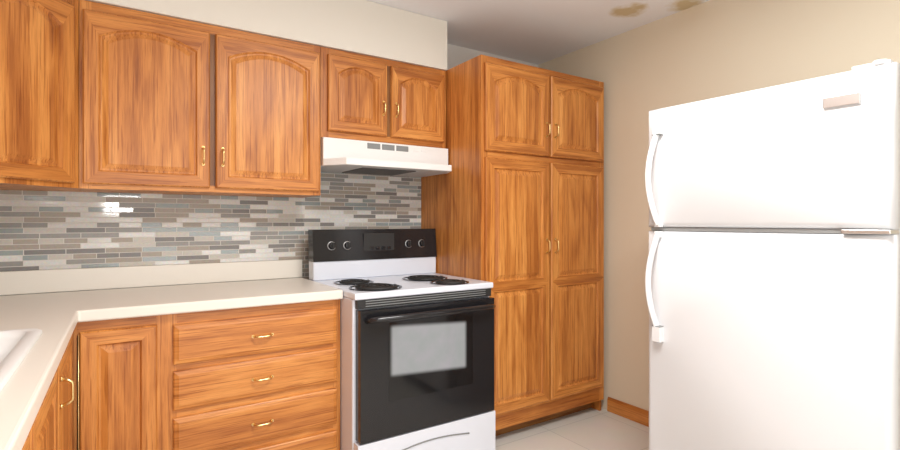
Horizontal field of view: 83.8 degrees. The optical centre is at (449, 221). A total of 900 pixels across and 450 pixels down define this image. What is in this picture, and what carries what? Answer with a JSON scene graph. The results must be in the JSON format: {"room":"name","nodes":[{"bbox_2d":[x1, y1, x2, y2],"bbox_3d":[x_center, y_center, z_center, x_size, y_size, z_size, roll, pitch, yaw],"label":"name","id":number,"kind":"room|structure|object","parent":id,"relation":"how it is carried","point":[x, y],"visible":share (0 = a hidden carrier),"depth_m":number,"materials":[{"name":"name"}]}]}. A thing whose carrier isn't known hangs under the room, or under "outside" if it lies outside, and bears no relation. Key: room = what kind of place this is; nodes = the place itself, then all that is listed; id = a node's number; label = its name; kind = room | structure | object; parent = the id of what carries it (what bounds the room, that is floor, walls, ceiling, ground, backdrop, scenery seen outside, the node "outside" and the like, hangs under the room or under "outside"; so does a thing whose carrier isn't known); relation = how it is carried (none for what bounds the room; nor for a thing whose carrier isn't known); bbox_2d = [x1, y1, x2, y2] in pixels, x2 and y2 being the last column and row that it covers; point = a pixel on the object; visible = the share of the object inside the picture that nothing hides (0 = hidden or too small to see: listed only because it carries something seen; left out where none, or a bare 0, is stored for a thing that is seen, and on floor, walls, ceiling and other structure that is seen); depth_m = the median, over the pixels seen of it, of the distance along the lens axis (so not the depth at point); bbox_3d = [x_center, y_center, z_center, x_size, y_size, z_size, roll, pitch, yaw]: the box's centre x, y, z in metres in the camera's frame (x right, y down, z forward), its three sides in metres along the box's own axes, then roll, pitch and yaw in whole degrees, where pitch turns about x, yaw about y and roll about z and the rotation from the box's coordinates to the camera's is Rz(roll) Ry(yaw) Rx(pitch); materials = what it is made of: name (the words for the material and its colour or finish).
{"room":"kitchen","nodes":[
{"label":"kitchen","id":0,"kind":"room"},
{"bbox_2d":[60,333,273,449],"bbox_3d":[-0.395,0.744,0.967,0.684,0.725,2.343,0,0,-33],"label":"handle","id":1,"kind":"object","parent":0,"point":[253,336],"depth_m":1.77,"materials":[{"name":"gold metal"}]},
{"bbox_2d":[0,278,342,449],"bbox_3d":[-0.670,0.332,1.120,1.586,0.042,2.978,0,0,-33],"label":"countertop","id":2,"kind":"structure","parent":0,"point":[57,315],"depth_m":1.86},
{"bbox_2d":[0,328,41,391],"bbox_3d":[-1.125,0.390,0.932,0.493,0.181,0.882,0,0,-33],"label":"sink","id":3,"kind":"object","parent":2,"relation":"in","point":[15,344],"depth_m":1.25,"materials":[{"name":"white ceramic"}]},
{"bbox_2d":[86,0,446,70],"bbox_3d":[-0.471,-1.043,1.501,2.376,0.288,2.598,0,0,-33],"label":"soffit","id":4,"kind":"structure","parent":0,"point":[364,27],"depth_m":2.58,"materials":[{"name":"white paint"}]},
{"bbox_2d":[2,44,537,295],"bbox_3d":[-0.787,0.018,2.921,3.647,2.415,0.120,0,0,-33],"label":"wall","id":5,"kind":"structure","parent":0,"point":[456,55],"depth_m":3.41,"materials":[{"name":"white paint"}]},
{"bbox_2d":[0,172,420,295],"bbox_3d":[-0.472,-0.052,1.500,2.382,0.765,2.602,0,0,-33],"label":"backsplash","id":6,"kind":"structure","parent":5,"relation":"attached to","point":[51,241],"depth_m":2.46,"materials":[{"name":"tile"}]},
{"bbox_2d":[0,0,445,197],"bbox_3d":[-0.472,-0.515,1.500,2.374,0.762,2.598,0,0,-33],"label":"upper cabinet","id":7,"kind":"object","parent":5,"relation":"attached to","point":[5,183],"visible":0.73,"depth_m":2.29,"materials":[{"name":"brown wood"}]},
{"bbox_2d":[320,137,451,176],"bbox_3d":[-0.384,-0.354,2.837,0.754,0.150,0.442,0,0,-33],"label":"range hood","id":8,"kind":"object","parent":7,"relation":"attached to","point":[337,155],"visible":0.87,"depth_m":2.71,"materials":[{"name":"white metal"}]},
{"bbox_2d":[367,0,708,64],"bbox_3d":[0.533,-1.249,0.905,3.647,0.120,4.940,0,0,-33],"label":"ceiling","id":9,"kind":"structure","parent":0,"point":[537,32],"depth_m":2.97,"materials":[{"name":"paint"}]},
{"bbox_2d":[495,408,648,449],"bbox_3d":[0.533,1.286,0.905,3.647,0.120,4.940,0,0,-33],"label":"floor","id":10,"kind":"structure","parent":0,"point":[587,429],"depth_m":2.89,"materials":[{"name":"tile"}]},
{"bbox_2d":[72,299,339,449],"bbox_3d":[-0.670,0.789,1.120,1.586,0.871,2.978,0,0,-33],"label":"base cabinet","id":11,"kind":"object","parent":10,"relation":"on","point":[165,367],"visible":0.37,"depth_m":2.00,"materials":[{"name":"brown wood"}]},
{"bbox_2d":[309,257,492,449],"bbox_3d":[-0.271,0.718,2.661,0.764,1.014,0.650,0,0,-33],"label":"range","id":12,"kind":"object","parent":10,"relation":"on","point":[390,271],"visible":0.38,"depth_m":2.46,"materials":[{"name":"white metal"}]},
{"bbox_2d":[308,229,436,261],"bbox_3d":[-0.419,0.128,2.887,0.766,0.171,0.109,0,0,-33],"label":"panel","id":13,"kind":"object","parent":12,"relation":"attached to","point":[324,245],"depth_m":2.83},
{"bbox_2d":[334,275,468,290],"bbox_3d":[-0.251,0.311,2.579,0.639,0.020,0.474,0,0,-33],"label":"burner","id":14,"kind":"object","parent":12,"relation":"on","point":[361,284],"depth_m":2.52,"materials":[{"name":"black metal"}]},
{"bbox_2d":[353,288,494,449],"bbox_3d":[-0.094,0.770,2.391,0.754,0.851,0.056,0,0,-33],"label":"door","id":15,"kind":"structure","parent":12,"relation":"attached to","point":[418,380],"depth_m":2.35,"materials":[{"name":"black glass"}]},
{"bbox_2d":[421,55,603,435],"bbox_3d":[0.404,0.162,3.241,0.988,2.125,0.646,0,0,-33],"label":"cabinet frame","id":16,"kind":"object","parent":10,"relation":"on","point":[452,203],"visible":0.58,"depth_m":2.88,"materials":[{"name":"brown wood"}]},
{"bbox_2d":[484,62,603,414],"bbox_3d":[0.586,0.098,2.964,0.948,1.916,0.019,0,0,-33],"label":"pantry door","id":17,"kind":"structure","parent":16,"relation":"attached to","point":[549,308],"depth_m":2.93,"materials":[{"name":"brown wood"}]},
{"bbox_2d":[546,122,558,252],"bbox_3d":[0.603,-0.198,2.945,0.083,0.768,0.032,0,0,-33],"label":"handle","id":18,"kind":"object","parent":17,"relation":"attached to","point":[555,124],"depth_m":2.93,"materials":[{"name":"gold metal"}]},
{"bbox_3d":[1.328,0.387,1.944,0.604,1.675,0.767,0,0,-36],"label":"fridge","id":19,"kind":"object","parent":10,"relation":"on","visible":0},
{"bbox_2d":[649,231,899,449],"bbox_3d":[1.051,0.594,1.746,0.085,1.114,0.775,0,0,-36],"label":"door","id":20,"kind":"structure","parent":19,"relation":"attached to","point":[772,341],"depth_m":1.66,"materials":[{"name":"white metal"}]},
{"bbox_2d":[649,62,899,229],"bbox_3d":[1.051,-0.216,1.746,0.085,0.477,0.775,0,0,-36],"label":"door","id":21,"kind":"structure","parent":19,"relation":"attached to","point":[769,157],"depth_m":1.63,"materials":[{"name":"white metal"}]},
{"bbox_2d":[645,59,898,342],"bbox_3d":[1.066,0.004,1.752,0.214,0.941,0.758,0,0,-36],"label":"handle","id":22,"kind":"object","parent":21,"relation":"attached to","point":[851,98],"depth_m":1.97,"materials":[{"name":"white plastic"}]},
{"bbox_2d":[538,0,899,410],"bbox_3d":[2.008,0.018,1.871,0.120,2.415,4.700,0,0,-33],"label":"wall","id":23,"kind":"structure","parent":0,"point":[710,49],"depth_m":2.91,"materials":[{"name":"beige paint"}]},
{"bbox_2d":[607,397,648,426],"bbox_3d":[2.130,1.180,1.561,0.012,0.090,4.043,0,0,-33],"label":"baseboard","id":24,"kind":"structure","parent":23,"relation":"attached to","point":[636,414],"depth_m":3.11,"materials":[{"name":"brown wood"}]}
]}

